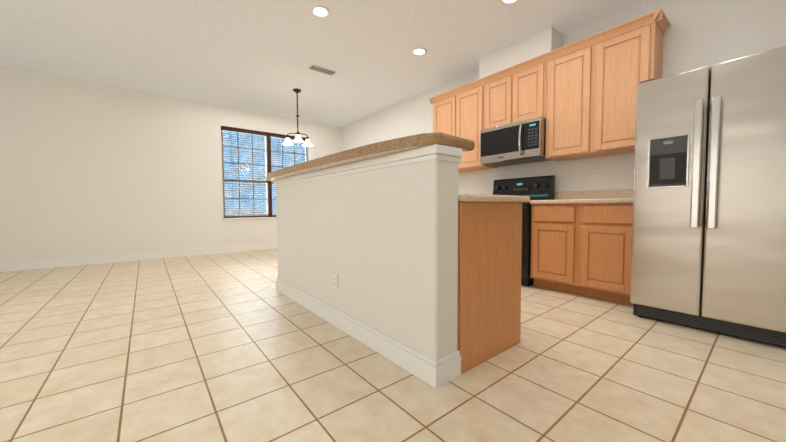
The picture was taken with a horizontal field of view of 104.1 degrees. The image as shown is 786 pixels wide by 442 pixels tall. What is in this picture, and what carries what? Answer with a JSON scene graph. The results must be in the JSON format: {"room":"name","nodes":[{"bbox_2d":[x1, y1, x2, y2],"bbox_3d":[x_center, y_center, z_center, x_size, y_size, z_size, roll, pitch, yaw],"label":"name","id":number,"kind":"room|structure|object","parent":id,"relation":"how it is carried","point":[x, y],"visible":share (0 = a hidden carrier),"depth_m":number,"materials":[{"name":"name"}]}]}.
{"room":"kitchen","nodes":[
{"label":"kitchen","id":0,"kind":"room"},
{"bbox_2d":[0,66,341,262],"bbox_3d":[-4.149,-0.743,5.138,7.400,2.770,0.150,-2,3,-39],"label":"wall","id":1,"kind":"structure","parent":0,"point":[87,168],"depth_m":4.83,"materials":[{"name":"paint"}]},
{"bbox_2d":[0,242,276,271],"bbox_3d":[-4.089,0.580,5.132,7.400,0.125,0.017,-2,3,-39],"label":"baseboard","id":2,"kind":"structure","parent":1,"relation":"attached to","point":[39,264],"depth_m":4.92,"materials":[{"name":"white wood"}]},
{"bbox_2d":[221,130,307,219],"bbox_3d":[-2.579,-0.937,6.369,1.760,1.770,0.157,-2,3,-39],"label":"window","id":3,"kind":"structure","parent":1,"relation":"in","point":[282,152],"depth_m":6.17,"materials":[{"name":"glass"}]},
{"bbox_2d":[221,126,306,217],"bbox_3d":[-2.569,-0.951,6.356,1.716,1.736,0.066,-2,3,-39],"label":"window blinds","id":4,"kind":"object","parent":3,"relation":"attached to","point":[269,189],"visible":0.73,"depth_m":6.18,"materials":[{"name":"white plastic"}]},
{"bbox_2d":[0,0,646,126],"bbox_3d":[-1.223,-2.041,1.437,7.800,0.120,9.600,-2,3,-39],"label":"ceiling","id":5,"kind":"structure","parent":0,"point":[260,56],"depth_m":3.59,"materials":[{"name":"white paint"}]},
{"bbox_2d":[282,88,312,146],"bbox_3d":[-1.528,-1.702,5.027,0.497,0.872,0.511,-2,3,-39],"label":"chandelier","id":6,"kind":"object","parent":5,"relation":"hanging from","point":[297,139],"visible":1,"depth_m":5.01,"materials":[{"name":"white glass"}]},
{"bbox_2d":[310,5,329,17],"bbox_3d":[-0.713,-2.047,3.005,0.196,0.012,0.196,-2,3,-39],"label":"recessed light","id":7,"kind":"object","parent":5,"relation":"in","point":[319,11],"visible":0.98,"depth_m":3.00,"materials":[{"name":"white"}]},
{"bbox_2d":[307,64,337,75],"bbox_3d":[-0.982,-2.100,4.277,0.400,0.015,0.170,-2,3,-39],"label":"ceiling vent","id":8,"kind":"object","parent":5,"relation":"in","point":[323,70],"visible":0.98,"depth_m":4.26,"materials":[{"name":"white metal"}]},
{"bbox_2d":[411,48,426,55],"bbox_3d":[0.324,-2.087,3.789,0.196,0.012,0.196,-2,3,-39],"label":"recessed light","id":9,"kind":"object","parent":5,"relation":"in","point":[419,51],"visible":1,"depth_m":3.78,"materials":[{"name":"white"}]},
{"bbox_2d":[499,0,518,4],"bbox_3d":[1.080,-2.048,2.819,0.196,0.012,0.196,-2,3,-39],"label":"recessed light","id":10,"kind":"object","parent":5,"relation":"in","point":[506,2],"visible":1,"depth_m":2.87,"materials":[{"name":"white"}]},
{"bbox_2d":[0,248,785,441],"bbox_3d":[-1.208,0.847,1.566,7.800,0.120,9.600,-2,3,-39],"label":"floor","id":11,"kind":"structure","parent":0,"point":[230,347],"depth_m":1.57,"materials":[{"name":"tile"}]},
{"bbox_2d":[276,160,457,360],"bbox_3d":[-0.437,0.198,2.354,0.170,1.098,2.240,-2,3,-39],"label":"wall","id":12,"kind":"structure","parent":11,"relation":"on","point":[382,243],"depth_m":1.73,"materials":[{"name":"paint"}]},
{"bbox_2d":[333,273,337,289],"bbox_3d":[-0.412,0.434,2.191,0.010,0.114,0.070,-2,3,-39],"label":"outlet","id":13,"kind":"object","parent":12,"relation":"attached to","point":[335,281],"visible":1,"depth_m":2.18,"materials":[{"name":"white plastic"}]},
{"bbox_2d":[274,144,461,387],"bbox_3d":[-0.287,0.173,2.473,0.586,1.134,2.270,-2,3,-39],"label":"trim","id":14,"kind":"structure","parent":12,"relation":"attached to","point":[434,373],"depth_m":1.71,"materials":[{"name":"white wood"}]},
{"bbox_2d":[266,132,474,181],"bbox_3d":[-0.499,-0.417,2.391,0.381,0.055,2.444,-2,3,-39],"label":"countertop","id":15,"kind":"structure","parent":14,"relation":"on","point":[377,149],"depth_m":1.64,"materials":[{"name":"beige stone"}]},
{"bbox_2d":[458,202,521,373],"bbox_3d":[0.431,0.326,1.903,0.603,0.872,0.466,-2,3,-39],"label":"base cabinet","id":16,"kind":"object","parent":11,"relation":"on","point":[489,272],"visible":0.29,"depth_m":1.65,"materials":[{"name":"brown wood"}]},
{"bbox_2d":[458,194,529,202],"bbox_3d":[-0.121,-0.160,2.579,0.624,0.040,2.305,-2,3,-39],"label":"countertop","id":17,"kind":"structure","parent":16,"relation":"on","point":[490,198],"depth_m":1.62,"materials":[{"name":"beige stone"}]},
{"bbox_2d":[493,175,554,286],"bbox_3d":[1.359,0.078,3.629,0.697,1.205,0.757,-2,3,-39],"label":"range","id":18,"kind":"object","parent":11,"relation":"on","point":[538,188],"visible":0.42,"depth_m":3.53,"materials":[{"name":"black metal"}]},
{"bbox_2d":[530,203,633,306],"bbox_3d":[1.943,0.267,3.027,0.618,0.874,0.900,-2,3,-39],"label":"base cabinet","id":19,"kind":"object","parent":11,"relation":"on","point":[584,250],"visible":0.9,"depth_m":2.80,"materials":[{"name":"brown wood"}]},
{"bbox_2d":[530,188,633,203],"bbox_3d":[1.934,-0.242,2.998,0.637,0.145,0.904,-2,3,-39],"label":"countertop","id":20,"kind":"structure","parent":19,"relation":"on","point":[599,196],"depth_m":3.08,"materials":[{"name":"stone"}]},
{"bbox_2d":[630,46,785,347],"bbox_3d":[2.374,-0.146,2.190,0.897,1.768,0.890,-2,3,-39],"label":"refrigerator","id":21,"kind":"object","parent":11,"relation":"on","point":[709,228],"visible":1,"depth_m":1.95,"materials":[{"name":"grey metal"}]},
{"bbox_2d":[479,26,562,78],"bbox_3d":[1.514,-1.937,3.723,0.280,0.360,0.925,-2,3,-39],"label":"wall","id":22,"kind":"structure","parent":0,"point":[547,40],"depth_m":3.54,"materials":[{"name":"paint"}]},
{"bbox_2d":[342,0,785,199],"bbox_3d":[1.724,-0.718,3.867,0.150,2.770,9.500,-2,3,-39],"label":"wall","id":23,"kind":"structure","parent":0,"point":[701,34],"depth_m":3.01,"materials":[{"name":"paint"}]},
{"bbox_2d":[429,88,460,171],"bbox_3d":[0.875,-1.280,4.510,0.324,1.104,0.520,-2,3,-39],"label":"upper cabinet","id":24,"kind":"object","parent":23,"relation":"attached to","point":[447,106],"depth_m":4.35,"materials":[{"name":"brown wood"}]},
{"bbox_2d":[461,77,496,171],"bbox_3d":[1.116,-1.268,4.212,0.324,1.104,0.521,-2,3,-39],"label":"upper cabinet","id":25,"kind":"object","parent":23,"relation":"attached to","point":[473,93],"depth_m":4.04,"materials":[{"name":"brown wood"}]},
{"bbox_2d":[485,65,516,128],"bbox_3d":[1.422,-1.475,3.820,0.324,0.660,0.453,-2,3,-39],"label":"upper cabinet","id":26,"kind":"object","parent":23,"relation":"attached to","point":[500,87],"depth_m":3.70,"materials":[{"name":"brown wood"}]},
{"bbox_2d":[480,117,549,166],"bbox_3d":[1.467,-0.922,3.675,0.470,0.425,0.757,-2,3,-39],"label":"microwave","id":27,"kind":"object","parent":26,"relation":"attached to","point":[521,142],"visible":1,"depth_m":3.52,"materials":[{"name":"silver metal"}]},
{"bbox_2d":[517,54,544,121],"bbox_3d":[1.620,-1.465,3.575,0.324,0.660,0.454,-2,3,-39],"label":"upper cabinet","id":28,"kind":"object","parent":23,"relation":"attached to","point":[530,73],"depth_m":3.42,"materials":[{"name":"brown wood"}]},
{"bbox_2d":[545,34,596,160],"bbox_3d":[1.908,-1.229,3.230,0.324,1.104,0.451,-2,3,-39],"label":"upper cabinet","id":29,"kind":"object","parent":23,"relation":"attached to","point":[580,96],"depth_m":3.12,"materials":[{"name":"brown wood"}]},
{"bbox_2d":[591,170,598,180],"bbox_3d":[2.133,-0.482,3.243,0.010,0.114,0.070,-2,3,-39],"label":"electrical outlet","id":30,"kind":"object","parent":23,"relation":"attached to","point":[594,175],"visible":1,"depth_m":3.24,"materials":[{"name":"white plastic"}]},
{"bbox_2d":[593,10,664,155],"bbox_3d":[2.191,-1.215,2.879,0.324,1.104,0.451,-2,3,-39],"label":"upper cabinet","id":31,"kind":"object","parent":23,"relation":"attached to","point":[626,55],"depth_m":2.78,"materials":[{"name":"brown wood"}]},
{"label":"outside","id":32,"kind":"structure","parent":0,"visible":0},
{"bbox_2d":[223,131,304,215],"bbox_3d":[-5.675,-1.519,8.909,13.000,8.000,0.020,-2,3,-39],"label":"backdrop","id":33,"kind":"structure","parent":32,"point":[290,149],"depth_m":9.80,"materials":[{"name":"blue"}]}
]}

